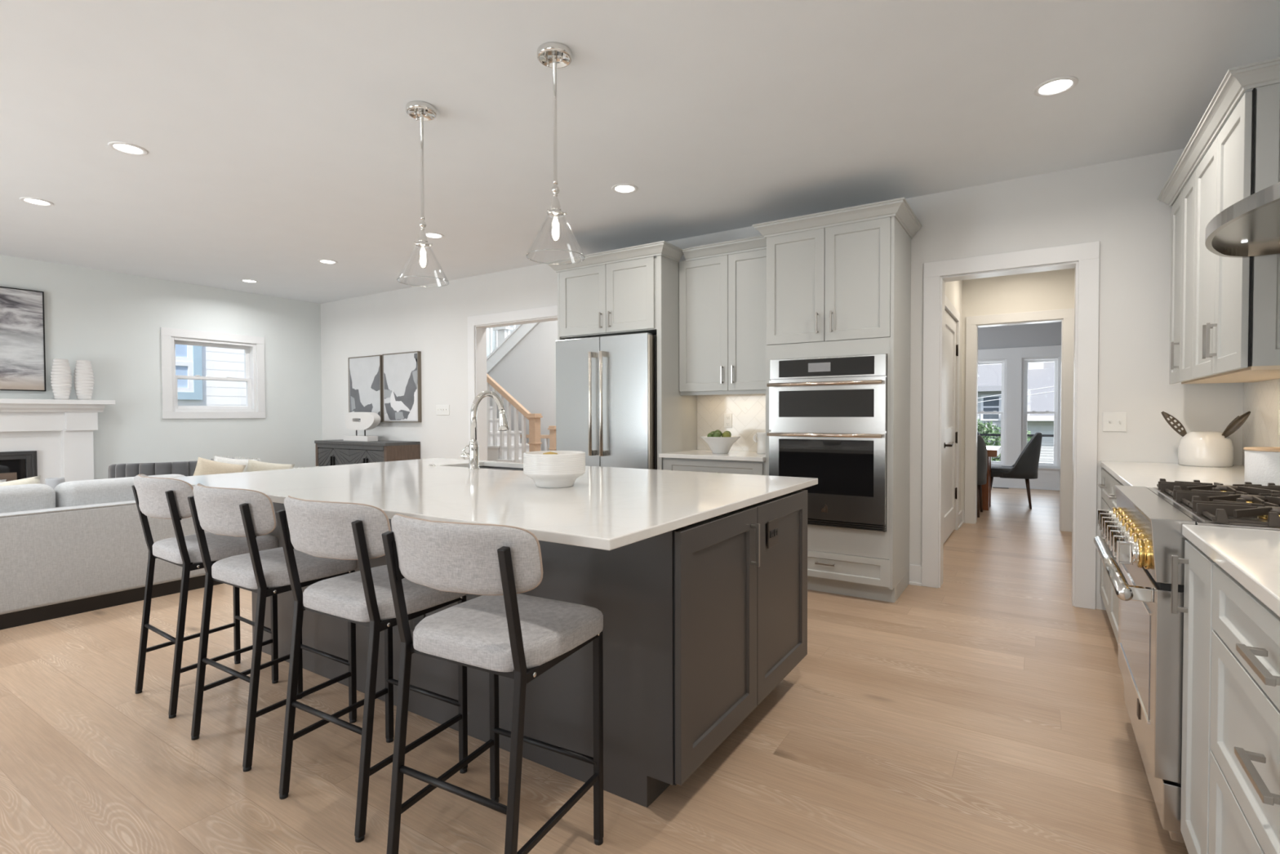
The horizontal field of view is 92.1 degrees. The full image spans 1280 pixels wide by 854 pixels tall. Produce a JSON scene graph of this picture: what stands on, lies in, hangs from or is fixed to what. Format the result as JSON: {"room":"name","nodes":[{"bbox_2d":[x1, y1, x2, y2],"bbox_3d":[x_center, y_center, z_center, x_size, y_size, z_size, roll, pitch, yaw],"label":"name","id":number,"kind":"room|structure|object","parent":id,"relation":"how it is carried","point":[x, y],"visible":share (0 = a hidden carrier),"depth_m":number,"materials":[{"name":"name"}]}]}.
{"room":"kitchen","nodes":[
{"label":"kitchen","id":0,"kind":"room"},
{"bbox_2d":[0,254,501,479],"bbox_3d":[-5.462,-0.854,6.874,0.150,3.900,10.750,1,1,33],"label":"wall","id":1,"kind":"structure","parent":0,"point":[113,321],"depth_m":6.88,"materials":[{"name":"paint"}]},
{"bbox_2d":[0,286,45,391],"bbox_3d":[-6.264,-0.826,5.456,0.041,0.976,1.476,1,1,33],"label":"seascape painting","id":2,"kind":"object","parent":1,"relation":"attached to","point":[22,319],"visible":1,"depth_m":5.93,"materials":[{"name":"paint"}]},
{"bbox_2d":[160,327,265,418],"bbox_3d":[-5.051,-0.613,7.360,0.018,1.023,1.092,1,1,33],"label":"trim","id":3,"kind":"structure","parent":1,"relation":"attached to","point":[166,333],"depth_m":7.24,"materials":[{"name":"white wood"}]},
{"bbox_2d":[171,336,257,412],"bbox_3d":[-5.122,-0.606,7.405,0.150,0.853,0.908,1,1,33],"label":"window","id":4,"kind":"structure","parent":1,"relation":"in","point":[250,349],"depth_m":7.46,"materials":[{"name":"white plastic"}]},
{"bbox_2d":[488,320,557,450],"bbox_3d":[-0.325,-0.879,8.562,6.550,3.850,0.060,1,1,33],"label":"wall","id":5,"kind":"structure","parent":0,"point":[527,372],"depth_m":9.35,"materials":[{"name":"paint"}]},
{"bbox_2d":[489,324,515,353],"bbox_3d":[-1.821,-1.883,9.566,2.758,2.652,0.200,1,1,33],"label":"window","id":6,"kind":"structure","parent":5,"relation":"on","point":[501,333],"depth_m":9.76,"materials":[{"name":"white"}]},
{"bbox_2d":[486,322,539,373],"bbox_3d":[-1.597,-1.640,9.299,3.694,2.570,0.075,1,1,33],"label":"trim","id":7,"kind":"structure","parent":5,"relation":"attached to","point":[521,331],"depth_m":9.57,"materials":[{"name":"white wood"}]},
{"bbox_2d":[0,486,1188,853],"bbox_3d":[0.070,1.163,5.636,10.921,0.120,14.700,1,1,33],"label":"floor","id":8,"kind":"structure","parent":0,"point":[984,711],"depth_m":2.24,"materials":[{"name":"brown wood"}]},
{"bbox_2d":[0,398,115,484],"bbox_3d":[-6.158,0.437,5.415,0.284,1.380,2.415,1,1,33],"label":"fireplace","id":9,"kind":"object","parent":8,"relation":"on","point":[46,438],"visible":0.52,"depth_m":6.04,"materials":[{"name":"white paint"}]},
{"bbox_2d":[0,398,115,404],"bbox_3d":[-6.160,-0.230,5.401,0.284,0.045,2.415,1,1,33],"label":"mantel shelf","id":10,"kind":"object","parent":9,"relation":"attached to","point":[2,401],"depth_m":5.94,"materials":[{"name":"white wood"}]},
{"bbox_2d":[50,358,72,399],"bbox_3d":[-5.706,-0.469,6.088,0.158,0.402,0.158,-1,1,-37],"label":"ribbed vase","id":11,"kind":"object","parent":9,"relation":"on","point":[61,379],"visible":0.96,"depth_m":6.04,"materials":[{"name":"white ceramic"}]},
{"bbox_2d":[73,360,94,399],"bbox_3d":[-5.614,-0.472,6.231,0.158,0.402,0.158,-1,1,-37],"label":"ribbed vase","id":12,"kind":"object","parent":9,"relation":"on","point":[83,376],"visible":0.96,"depth_m":6.18,"materials":[{"name":"white ceramic"}]},
{"bbox_2d":[0,474,223,629],"bbox_3d":[-4.071,0.754,3.707,0.951,0.800,2.480,1,1,33],"label":"sofa","id":13,"kind":"object","parent":8,"relation":"on","point":[70,548],"visible":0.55,"depth_m":3.80,"materials":[{"name":"fabric"}]},
{"bbox_2d":[0,475,40,485],"bbox_3d":[-3.991,0.533,3.781,0.172,0.438,0.532,1,1,35],"label":"throw pillow","id":14,"kind":"object","parent":13,"relation":"on","point":[33,480],"visible":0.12,"depth_m":3.88,"materials":[{"name":"beige fabric"}]},
{"bbox_2d":[0,483,55,512],"bbox_3d":[-3.870,0.541,3.569,0.215,0.370,0.715,1,1,33],"label":"cushion","id":15,"kind":"object","parent":13,"relation":"on","point":[23,497],"depth_m":3.69,"materials":[{"name":"fabric"}]},
{"bbox_2d":[53,474,185,507],"bbox_3d":[-3.476,0.528,4.178,0.215,0.370,0.715,1,1,33],"label":"cushion","id":16,"kind":"object","parent":13,"relation":"on","point":[93,491],"depth_m":3.96,"materials":[{"name":"fabric"}]},
{"bbox_2d":[108,457,235,478],"bbox_3d":[-4.719,0.718,6.304,0.964,0.775,1.046,1,1,33],"label":"sofa","id":17,"kind":"object","parent":8,"relation":"on","point":[183,468],"visible":0.22,"depth_m":5.85,"materials":[{"name":"grey fabric"}]},
{"bbox_2d":[131,473,279,718],"bbox_3d":[-1.937,0.683,2.753,0.489,0.966,0.479,1,1,35],"label":"counter stool","id":18,"kind":"object","parent":8,"relation":"on","point":[166,498],"visible":0.88,"depth_m":2.62,"materials":[{"name":"grey fabric"}]},
{"bbox_2d":[133,474,193,518],"bbox_3d":[-2.038,0.291,2.604,0.482,0.169,0.134,1,1,35],"label":"cushion","id":19,"kind":"object","parent":18,"relation":"on","point":[154,497],"depth_m":2.51,"materials":[{"name":"fabric"}]},
{"bbox_2d":[152,532,279,564],"bbox_3d":[-1.913,0.528,2.785,0.426,0.067,0.392,1,1,35],"label":"seat cushion","id":20,"kind":"object","parent":18,"relation":"on","point":[220,546],"depth_m":2.65,"materials":[{"name":"fabric"}]},
{"bbox_2d":[187,483,356,771],"bbox_3d":[-1.411,0.689,2.377,0.489,0.966,0.479,1,1,32],"label":"counter stool","id":21,"kind":"object","parent":8,"relation":"on","point":[232,512],"visible":0.9,"depth_m":2.22,"materials":[{"name":"fabric"}]},
{"bbox_2d":[192,484,276,536],"bbox_3d":[-1.504,0.297,2.224,0.482,0.169,0.134,1,1,32],"label":"cushion","id":22,"kind":"object","parent":21,"relation":"on","point":[232,512],"depth_m":2.14,"materials":[{"name":"fabric"}]},
{"bbox_2d":[211,546,356,589],"bbox_3d":[-1.389,0.534,2.411,0.426,0.067,0.392,1,1,32],"label":"seat cushion","id":23,"kind":"object","parent":21,"relation":"on","point":[237,571],"depth_m":2.29,"materials":[{"name":"fabric"}]},
{"bbox_2d":[314,439,420,466],"bbox_3d":[-3.342,0.623,7.530,1.445,0.906,0.471,1,1,33],"label":"sideboard","id":24,"kind":"object","parent":8,"relation":"on","point":[339,451],"visible":0.38,"depth_m":7.26,"materials":[{"name":"grey wood"}]},
{"bbox_2d":[343,412,380,441],"bbox_3d":[-3.389,-0.006,7.536,0.602,0.353,0.140,1,1,33],"label":"stone sculpture","id":25,"kind":"object","parent":24,"relation":"on","point":[369,420],"visible":1,"depth_m":7.47,"materials":[{"name":"white stone"}]},
{"bbox_2d":[275,495,467,842],"bbox_3d":[-0.872,0.695,2.025,0.489,0.966,0.479,0,1,31],"label":"counter stool","id":26,"kind":"object","parent":8,"relation":"on","point":[344,531],"visible":0.86,"depth_m":1.88,"materials":[{"name":"fabric"}]},
{"bbox_2d":[284,496,391,559],"bbox_3d":[-0.961,0.302,1.870,0.482,0.169,0.134,1,1,31],"label":"cushion","id":27,"kind":"object","parent":26,"relation":"on","point":[316,528],"depth_m":1.79,"materials":[{"name":"fabric"}]},
{"bbox_2d":[302,564,466,622],"bbox_3d":[-0.851,0.539,2.059,0.426,0.067,0.392,1,1,31],"label":"seat cushion","id":28,"kind":"object","parent":26,"relation":"on","point":[342,597],"depth_m":1.93,"materials":[{"name":"fabric"}]},
{"bbox_2d":[381,513,603,853],"bbox_3d":[-0.384,0.700,1.665,0.489,0.966,0.479,0,1,29],"label":"counter stool","id":29,"kind":"object","parent":8,"relation":"on","point":[504,631],"visible":1,"depth_m":1.54,"materials":[{"name":"fabric"}]},
{"bbox_2d":[391,515,541,594],"bbox_3d":[-0.469,0.308,1.506,0.482,0.169,0.134,0,1,29],"label":"cushion","id":30,"kind":"object","parent":29,"relation":"on","point":[464,557],"depth_m":1.43,"materials":[{"name":"fabric"}]},
{"bbox_2d":[413,593,603,671],"bbox_3d":[-0.364,0.545,1.699,0.426,0.067,0.392,0,1,29],"label":"seat cushion","id":31,"kind":"object","parent":29,"relation":"on","point":[473,633],"depth_m":1.59,"materials":[{"name":"fabric"}]},
{"bbox_2d":[486,373,542,462],"bbox_3d":[-2.119,-0.249,8.882,2.336,2.590,0.772,1,1,33],"label":"staircase","id":32,"kind":"structure","parent":8,"relation":"on","point":[502,446],"depth_m":8.29,"materials":[{"name":"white wood"}]},
{"bbox_2d":[251,466,807,807],"bbox_3d":[-0.631,0.716,2.985,2.612,0.884,1.178,1,1,33],"label":"kitchen island","id":33,"kind":"object","parent":8,"relation":"on","point":[703,620],"visible":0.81,"depth_m":2.06,"materials":[{"name":"grey paint"}]},
{"bbox_2d":[167,457,817,550],"bbox_3d":[-0.757,0.259,2.937,2.715,0.028,1.681,1,1,33],"label":"island countertop","id":34,"kind":"structure","parent":33,"relation":"on","point":[605,508],"depth_m":2.36,"materials":[{"name":"white stone"}]},
{"bbox_2d":[460,390,509,469],"bbox_3d":[-0.873,0.014,3.500,0.278,0.441,0.091,-1,1,-31],"label":"faucet","id":35,"kind":"object","parent":34,"relation":"on","point":[473,457],"visible":1,"depth_m":3.44,"materials":[{"name":"silver metal"}]},
{"bbox_2d":[523,450,585,488],"bbox_3d":[-0.362,0.179,2.617,0.262,0.143,0.262,1,1,33],"label":"ribbed bowl","id":36,"kind":"object","parent":34,"relation":"on","point":[561,469],"visible":1,"depth_m":2.52,"materials":[{"name":"white ceramic"}]},
{"bbox_2d":[767,517,777,548],"bbox_3d":[0.521,0.414,2.411,0.010,0.105,0.105,1,1,33],"label":"island outlet","id":37,"kind":"object","parent":33,"relation":"attached to","point":[772,525],"visible":1,"depth_m":2.40,"materials":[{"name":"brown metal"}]},
{"bbox_2d":[520,425,555,450],"bbox_3d":[-1.644,0.509,9.171,1.095,1.060,0.130,1,1,33],"label":"guard rail","id":38,"kind":"object","parent":8,"relation":"on","point":[552,437],"visible":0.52,"depth_m":8.88,"materials":[{"name":"brown wood"}]},
{"bbox_2d":[555,332,657,469],"bbox_3d":[-0.167,0.175,5.285,0.944,1.832,0.732,1,1,33],"label":"refrigerator","id":39,"kind":"object","parent":8,"relation":"on","point":[606,386],"visible":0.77,"depth_m":4.97,"materials":[{"name":"silver metal"}]},
{"bbox_2d":[545,240,697,470],"bbox_3d":[-0.129,-0.158,5.319,1.190,2.536,0.677,1,1,33],"label":"tall cabinet","id":40,"kind":"object","parent":8,"relation":"on","point":[635,289],"visible":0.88,"depth_m":4.99,"materials":[{"name":"grey paint"}]},
{"bbox_2d":[662,457,765,475],"bbox_3d":[0.682,0.677,4.831,0.850,0.880,0.631,1,1,33],"label":"base cabinet","id":41,"kind":"object","parent":8,"relation":"on","point":[756,468],"visible":0.15,"depth_m":4.57,"materials":[{"name":"grey paint"}]},
{"bbox_2d":[658,449,765,461],"bbox_3d":[0.676,0.219,4.815,0.852,0.030,0.643,1,1,33],"label":"countertop","id":42,"kind":"structure","parent":41,"relation":"on","point":[743,455],"depth_m":4.63,"materials":[{"name":"white stone"}]},
{"bbox_2d":[699,435,740,453],"bbox_3d":[0.625,0.139,4.803,0.320,0.131,0.320,1,1,33],"label":"fruit bowl","id":43,"kind":"object","parent":42,"relation":"on","point":[717,445],"visible":0.93,"depth_m":4.72,"materials":[{"name":"white ceramic"}]},
{"bbox_2d":[752,431,765,453],"bbox_3d":[0.943,0.121,4.752,0.131,0.165,0.112,1,1,33],"label":"pitcher","id":44,"kind":"object","parent":42,"relation":"on","point":[761,448],"visible":0.79,"depth_m":4.71,"materials":[{"name":"white ceramic"}]},
{"bbox_2d":[752,197,921,602],"bbox_3d":[1.385,-0.143,4.341,0.987,2.536,0.677,1,1,33],"label":"tall cabinet","id":45,"kind":"object","parent":8,"relation":"on","point":[838,281],"visible":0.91,"depth_m":4.07,"materials":[{"name":"grey paint"}]},
{"bbox_2d":[766,353,887,532],"bbox_3d":[1.356,0.094,4.294,0.764,1.124,0.639,1,1,33],"label":"wall oven","id":46,"kind":"object","parent":45,"relation":"in","point":[828,415],"visible":0.88,"depth_m":4.05,"materials":[{"name":"silver metal"}]},
{"bbox_2d":[977,435,987,517],"bbox_3d":[3.889,0.571,7.504,0.604,0.970,0.637,1,1,33],"label":"dining chair","id":47,"kind":"object","parent":8,"relation":"on","point":[982,454],"visible":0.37,"depth_m":7.20,"materials":[{"name":"grey fabric"}]},
{"bbox_2d":[979,445,1001,510],"bbox_3d":[3.693,0.648,8.511,2.180,0.775,1.040,1,1,33],"label":"dining table","id":48,"kind":"object","parent":8,"relation":"on","point":[993,451],"visible":0.27,"depth_m":7.77,"materials":[{"name":"brown wood"}]},
{"bbox_2d":[991,431,1042,508],"bbox_3d":[4.925,0.555,8.143,0.637,0.970,0.604,1,1,32],"label":"dining chair","id":49,"kind":"object","parent":8,"relation":"on","point":[1025,467],"visible":0.91,"depth_m":7.85,"materials":[{"name":"grey fabric"}]},
{"bbox_2d":[1097,467,1124,644],"bbox_3d":[2.655,0.703,2.958,0.676,0.890,1.653,1,1,33],"label":"base cabinet","id":50,"kind":"object","parent":8,"relation":"on","point":[1108,500],"visible":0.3,"depth_m":3.33,"materials":[{"name":"grey paint"}]},
{"bbox_2d":[1100,460,1244,487],"bbox_3d":[2.660,0.241,2.941,0.639,0.030,1.660,1,1,33],"label":"countertop","id":51,"kind":"structure","parent":50,"relation":"on","point":[1148,474],"depth_m":3.01,"materials":[{"name":"white stone"}]},
{"bbox_2d":[1177,431,1233,466],"bbox_3d":[3.153,0.120,3.443,0.230,0.190,0.230,1,1,33],"label":"utensil crock","id":52,"kind":"object","parent":51,"relation":"on","point":[1195,448],"visible":1,"depth_m":3.37,"materials":[{"name":"white ceramic"}]},
{"bbox_2d":[1160,411,1186,436],"bbox_3d":[3.077,0.049,3.479,0.218,0.277,0.026,0,1,28],"label":"slotted spoon","id":53,"kind":"object","parent":52,"relation":"in","point":[1165,415],"visible":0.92,"depth_m":3.49,"materials":[{"name":"brown wood"}]},
{"bbox_2d":[1222,411,1250,437],"bbox_3d":[3.171,0.052,3.355,0.042,0.276,0.211,-1,1,-36],"label":"serving spoon","id":54,"kind":"object","parent":52,"relation":"in","point":[1239,421],"visible":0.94,"depth_m":3.31,"materials":[{"name":"brown wood"}]},
{"bbox_2d":[1243,446,1279,485],"bbox_3d":[2.607,0.157,2.487,0.254,0.158,0.254,1,1,33],"label":"canister","id":55,"kind":"object","parent":51,"relation":"on","point":[1262,464],"visible":0.87,"depth_m":2.47,"materials":[{"name":"white ceramic"}]},
{"bbox_2d":[1093,478,1279,843],"bbox_3d":[1.899,0.689,1.901,0.763,0.965,0.919,1,1,33],"label":"gas range","id":56,"kind":"object","parent":8,"relation":"on","point":[1144,532],"visible":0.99,"depth_m":1.73,"materials":[{"name":"silver metal"}]},
{"bbox_2d":[1147,487,1279,530],"bbox_3d":[1.967,0.256,1.848,0.599,0.022,0.919,1,1,33],"label":"cooktop","id":57,"kind":"object","parent":56,"relation":"in","point":[1183,506],"depth_m":1.67,"materials":[{"name":"metal"}]},
{"bbox_2d":[1170,539,1217,853],"bbox_3d":[1.609,0.739,1.339,0.676,0.890,0.312,1,1,33],"label":"base cabinet","id":58,"kind":"object","parent":8,"relation":"on","point":[1197,609],"visible":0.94,"depth_m":1.53,"materials":[{"name":"grey paint"}]},
{"bbox_2d":[1208,564,1279,853],"bbox_3d":[1.270,0.750,0.819,0.680,0.890,0.926,1,1,33],"label":"base cabinet","id":59,"kind":"object","parent":8,"relation":"on","point":[1244,799],"visible":0.99,"depth_m":1.16,"materials":[{"name":"grey paint"}]},
{"bbox_3d":[0.450,0.778,-0.454,0.676,0.890,2.098,1,1,33],"label":"base cabinet","id":60,"kind":"object","parent":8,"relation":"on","visible":0},
{"bbox_2d":[1182,524,1279,617],"bbox_3d":[0.790,0.305,0.047,0.639,0.030,3.366,1,1,33],"label":"countertop","id":61,"kind":"structure","parent":60,"relation":"on","point":[1251,557],"depth_m":1.30,"materials":[{"name":"white stone"}]},
{"bbox_3d":[-4.712,0.935,4.791,0.840,0.400,0.840,1,1,33],"label":"coffee table","id":62,"kind":"object","parent":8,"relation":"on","visible":0},
{"bbox_2d":[44,477,65,488],"bbox_3d":[-4.477,0.563,4.726,0.124,0.345,0.124,1,1,33],"label":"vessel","id":63,"kind":"object","parent":62,"relation":"on","point":[53,482],"visible":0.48,"depth_m":4.68,"materials":[{"name":"white ceramic"}]},
{"bbox_3d":[-3.775,0.885,6.150,0.700,0.440,1.400,1,1,33],"label":"daybed","id":64,"kind":"object","parent":8,"relation":"on","visible":0},
{"bbox_2d":[193,457,245,475],"bbox_3d":[-3.993,0.513,5.806,0.182,0.486,0.522,0,1,27],"label":"throw pillow","id":65,"kind":"object","parent":64,"relation":"on","point":[204,466],"visible":0.27,"depth_m":5.72,"materials":[{"name":"beige fabric"}]},
{"bbox_2d":[212,455,260,471],"bbox_3d":[-4.019,0.498,6.097,0.160,0.467,0.487,0,1,30],"label":"throw pillow","id":66,"kind":"object","parent":64,"relation":"on","point":[229,460],"visible":0.23,"depth_m":6.05,"materials":[{"name":"white fabric"}]},
{"bbox_2d":[246,459,294,471],"bbox_3d":[-3.812,0.527,6.308,0.173,0.421,0.512,1,1,32],"label":"throw pillow","id":67,"kind":"object","parent":64,"relation":"on","point":[253,465],"visible":0.21,"depth_m":6.21,"materials":[{"name":"beige fabric"}]},
{"bbox_2d":[0,0,1279,303],"bbox_3d":[-2.441,-1.655,2.904,9.621,0.150,7.490,1,1,33],"label":"ceiling","id":68,"kind":"structure","parent":0,"point":[279,138],"depth_m":3.16,"materials":[{"name":"paint"}]},
{"bbox_2d":[19,197,53,206],"bbox_3d":[-4.291,-1.601,4.391,0.176,0.006,0.176,1,1,33],"label":"recessed light","id":69,"kind":"object","parent":68,"relation":"in","point":[33,201],"visible":1,"depth_m":4.39,"materials":[{"name":"white"}]},
{"bbox_2d":[107,141,147,155],"bbox_3d":[-2.924,-1.588,3.525,0.176,0.006,0.176,1,1,33],"label":"recessed light","id":70,"kind":"object","parent":68,"relation":"in","point":[122,147],"visible":1,"depth_m":3.52,"materials":[{"name":"white"}]},
{"bbox_2d":[396,101,448,287],"bbox_3d":[-1.087,-1.156,3.084,0.250,0.863,0.250,1,1,33],"label":"pendant light","id":71,"kind":"object","parent":68,"relation":"hanging from","point":[422,111],"visible":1,"depth_m":3.07,"materials":[{"name":"silver metal"}]},
{"bbox_2d":[413,230,432,248],"bbox_3d":[-1.090,-0.945,3.083,0.089,0.084,0.084,1,1,33],"label":"socket","id":72,"kind":"object","parent":71,"relation":"attached to","point":[422,242],"depth_m":3.07,"materials":[{"name":"silver metal"}]},
{"bbox_2d":[525,41,585,264],"bbox_3d":[-0.359,-1.149,2.612,0.250,0.863,0.250,1,1,33],"label":"pendant light","id":73,"kind":"object","parent":68,"relation":"hanging from","point":[554,55],"visible":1,"depth_m":2.60,"materials":[{"name":"silver metal"}]},
{"bbox_2d":[546,195,567,218],"bbox_3d":[-0.361,-0.938,2.611,0.089,0.084,0.084,1,1,33],"label":"socket","id":74,"kind":"object","parent":73,"relation":"attached to","point":[555,211],"depth_m":2.60,"materials":[{"name":"silver metal"}]},
{"bbox_2d":[611,183,637,193],"bbox_3d":[-0.104,-1.610,4.172,0.176,0.006,0.176,1,1,33],"label":"recessed light","id":75,"kind":"object","parent":68,"relation":"in","point":[620,188],"visible":1,"depth_m":4.17,"materials":[{"name":"white"}]},
{"bbox_2d":[1033,75,1078,97],"bbox_3d":[1.944,-1.591,2.889,0.176,0.006,0.176,1,1,33],"label":"recessed light","id":76,"kind":"object","parent":68,"relation":"in","point":[1057,86],"visible":1,"depth_m":2.88,"materials":[{"name":"white"}]},
{"bbox_2d":[320,143,1243,609],"bbox_3d":[-0.445,-0.275,6.015,9.521,2.745,0.150,1,1,33],"label":"wall","id":77,"kind":"structure","parent":0,"point":[1115,204],"depth_m":4.04,"materials":[{"name":"paint"}]},
{"bbox_2d":[348,355,382,422],"bbox_3d":[-3.494,-0.481,7.864,0.680,0.833,0.044,1,1,33],"label":"abstract painting","id":78,"kind":"object","parent":77,"relation":"attached to","point":[365,372],"visible":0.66,"depth_m":7.83,"materials":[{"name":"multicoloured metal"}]},
{"bbox_2d":[382,351,422,422],"bbox_3d":[-2.886,-0.477,7.471,0.682,0.837,0.044,1,1,33],"label":"abstract painting","id":79,"kind":"object","parent":77,"relation":"attached to","point":[402,371],"visible":1,"depth_m":7.44,"materials":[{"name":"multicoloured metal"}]},
{"bbox_2d":[467,305,557,453],"bbox_3d":[-1.199,-0.061,6.405,1.675,2.305,0.020,1,1,33],"label":"trim","id":80,"kind":"structure","parent":77,"relation":"attached to","point":[548,311],"depth_m":6.72,"materials":[{"name":"white wood"}]},
{"bbox_2d":[475,315,557,460],"bbox_3d":[-1.152,-0.010,6.478,1.465,2.200,0.152,1,1,33],"label":"trim","id":81,"kind":"structure","parent":77,"relation":"attached to","point":[480,330],"depth_m":6.85,"materials":[{"name":"white wood"}]},
{"bbox_2d":[679,235,766,395],"bbox_3d":[0.744,-0.839,4.906,0.850,1.164,0.398,1,1,33],"label":"upper cabinet","id":82,"kind":"object","parent":77,"relation":"attached to","point":[722,286],"visible":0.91,"depth_m":4.81,"materials":[{"name":"grey paint"}]},
{"bbox_2d":[697,393,765,451],"bbox_3d":[0.853,-0.039,5.086,0.852,0.474,0.010,1,1,33],"label":"backsplash","id":83,"kind":"structure","parent":77,"relation":"attached to","point":[748,411],"depth_m":5.12,"materials":[{"name":"tile"}]},
{"bbox_2d":[908,564,921,586],"bbox_3d":[-1.185,1.022,6.416,7.564,0.140,0.027,1,1,33],"label":"baseboard","id":84,"kind":"structure","parent":77,"relation":"attached to","point":[915,571],"depth_m":4.38,"materials":[{"name":"white wood"}]},
{"bbox_2d":[921,240,1099,609],"bbox_3d":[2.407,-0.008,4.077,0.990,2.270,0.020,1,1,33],"label":"trim","id":85,"kind":"structure","parent":77,"relation":"attached to","point":[1087,254],"depth_m":3.87,"materials":[{"name":"white wood"}]},
{"bbox_2d":[1102,412,1126,431],"bbox_3d":[2.894,-0.032,3.763,0.116,0.118,0.018,1,1,33],"label":"light switch","id":86,"kind":"object","parent":77,"relation":"attached to","point":[1112,421],"visible":1,"depth_m":3.77,"materials":[{"name":"white plastic"}]},
{"bbox_2d":[945,280,962,529],"bbox_3d":[2.764,-0.279,5.716,0.120,2.745,2.830,1,1,33],"label":"wall","id":87,"kind":"structure","parent":0,"point":[953,290],"depth_m":6.68,"materials":[{"name":"paint"}]},
{"bbox_2d":[943,311,958,543],"bbox_3d":[3.044,-0.002,6.031,0.104,2.153,0.983,1,1,33],"label":"door","id":88,"kind":"structure","parent":87,"relation":"in","point":[951,349],"depth_m":6.11,"materials":[{"name":"white wood"}]},
{"bbox_2d":[945,295,959,529],"bbox_3d":[2.779,-0.037,5.614,0.020,2.265,2.105,1,1,33],"label":"trim","id":89,"kind":"structure","parent":87,"relation":"attached to","point":[949,307],"depth_m":6.42,"materials":[{"name":"white wood"}]},
{"bbox_2d":[960,267,1075,510],"bbox_3d":[3.725,-0.305,6.869,6.000,2.745,0.150,1,1,33],"label":"wall","id":90,"kind":"structure","parent":0,"point":[1053,290],"depth_m":6.60,"materials":[{"name":"paint"}]},
{"bbox_2d":[964,308,1074,531],"bbox_3d":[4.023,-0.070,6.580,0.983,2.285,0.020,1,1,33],"label":"trim","id":91,"kind":"structure","parent":90,"relation":"attached to","point":[1068,314],"depth_m":6.44,"materials":[{"name":"white wood"}]},
{"bbox_2d":[977,321,1061,466],"bbox_3d":[5.925,-0.379,10.274,6.000,2.745,0.160,1,1,33],"label":"wall","id":92,"kind":"structure","parent":0,"point":[1047,334],"depth_m":10.00,"materials":[{"name":"grey paint"}]},
{"bbox_2d":[977,359,1006,466],"bbox_3d":[5.838,-0.240,10.334,0.520,1.760,0.160,1,1,33],"label":"window","id":93,"kind":"structure","parent":92,"relation":"in","point":[1003,362],"depth_m":10.21,"materials":[{"name":"white wood"}]},
{"bbox_2d":[977,345,1061,482],"bbox_3d":[6.037,-0.206,10.081,3.200,2.165,0.050,1,1,33],"label":"trim","id":94,"kind":"structure","parent":92,"relation":"attached to","point":[1014,356],"depth_m":10.03,"materials":[{"name":"white wood"}]},
{"bbox_2d":[991,480,1059,490],"bbox_3d":[5.879,0.935,10.221,6.000,0.120,0.027,1,1,33],"label":"baseboard","id":95,"kind":"structure","parent":92,"relation":"attached to","point":[996,483],"depth_m":9.99,"materials":[{"name":"white wood"}]},
{"bbox_2d":[1021,356,1060,467],"bbox_3d":[6.450,-0.234,9.938,0.520,1.760,0.160,1,1,33],"label":"window","id":96,"kind":"structure","parent":92,"relation":"in","point":[1056,412],"depth_m":9.85,"materials":[{"name":"white wood"}]},
{"bbox_3d":[1.472,-0.169,0.349,0.150,2.745,7.290,1,1,33],"label":"wall","id":97,"kind":"structure","parent":0,"visible":0},
{"bbox_2d":[1157,57,1279,383],"bbox_3d":[2.722,-0.759,2.790,0.405,1.081,1.600,1,1,33],"label":"upper cabinet","id":98,"kind":"object","parent":97,"relation":"attached to","point":[1224,312],"visible":0.97,"depth_m":2.48,"materials":[{"name":"grey paint"}]},
{"bbox_2d":[1204,182,1279,257],"bbox_3d":[2.008,-1.086,1.790,0.520,0.968,0.915,1,1,33],"label":"range hood","id":99,"kind":"object","parent":97,"relation":"attached to","point":[1250,227],"visible":1,"depth_m":1.94,"materials":[{"name":"silver metal"}]},
{"bbox_2d":[1242,378,1279,465],"bbox_3d":[1.445,-0.260,0.453,0.010,1.078,7.139,1,1,33],"label":"backsplash","id":100,"kind":"structure","parent":97,"relation":"attached to","point":[1261,398],"depth_m":3.17,"materials":[{"name":"tile"}]},
{"bbox_3d":[-25.289,1.795,5.525,31.550,0.020,41.770,1,1,33],"label":"ground","id":101,"kind":"structure","parent":0,"visible":0},
{"bbox_2d":[175,344,246,406],"bbox_3d":[-7.732,-1.154,9.734,2.430,5.600,10.000,1,1,33],"label":"house","id":102,"kind":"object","parent":101,"relation":"on","point":[190,360],"visible":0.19,"depth_m":9.41,"materials":[{"name":"white wood"}]},
{"label":"outside","id":103,"kind":"structure","parent":0,"visible":0},
{"bbox_3d":[19.531,1.166,30.256,80.000,0.020,48.030,1,1,33],"label":"ground","id":104,"kind":"structure","parent":103,"visible":0},
{"bbox_2d":[977,418,1000,461],"bbox_3d":[7.189,0.658,13.450,1.924,1.756,1.055,1,1,33],"label":"hedge","id":105,"kind":"object","parent":104,"relation":"on","point":[989,426],"visible":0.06,"depth_m":13.11,"materials":[{"name":"green plant"}]},
{"bbox_2d":[977,361,1054,462],"bbox_3d":[13.387,-1.453,21.534,13.700,5.600,11.250,1,1,33],"label":"house","id":106,"kind":"structure","parent":104,"relation":"on","point":[1040,375],"depth_m":18.95,"materials":[{"name":"white"}]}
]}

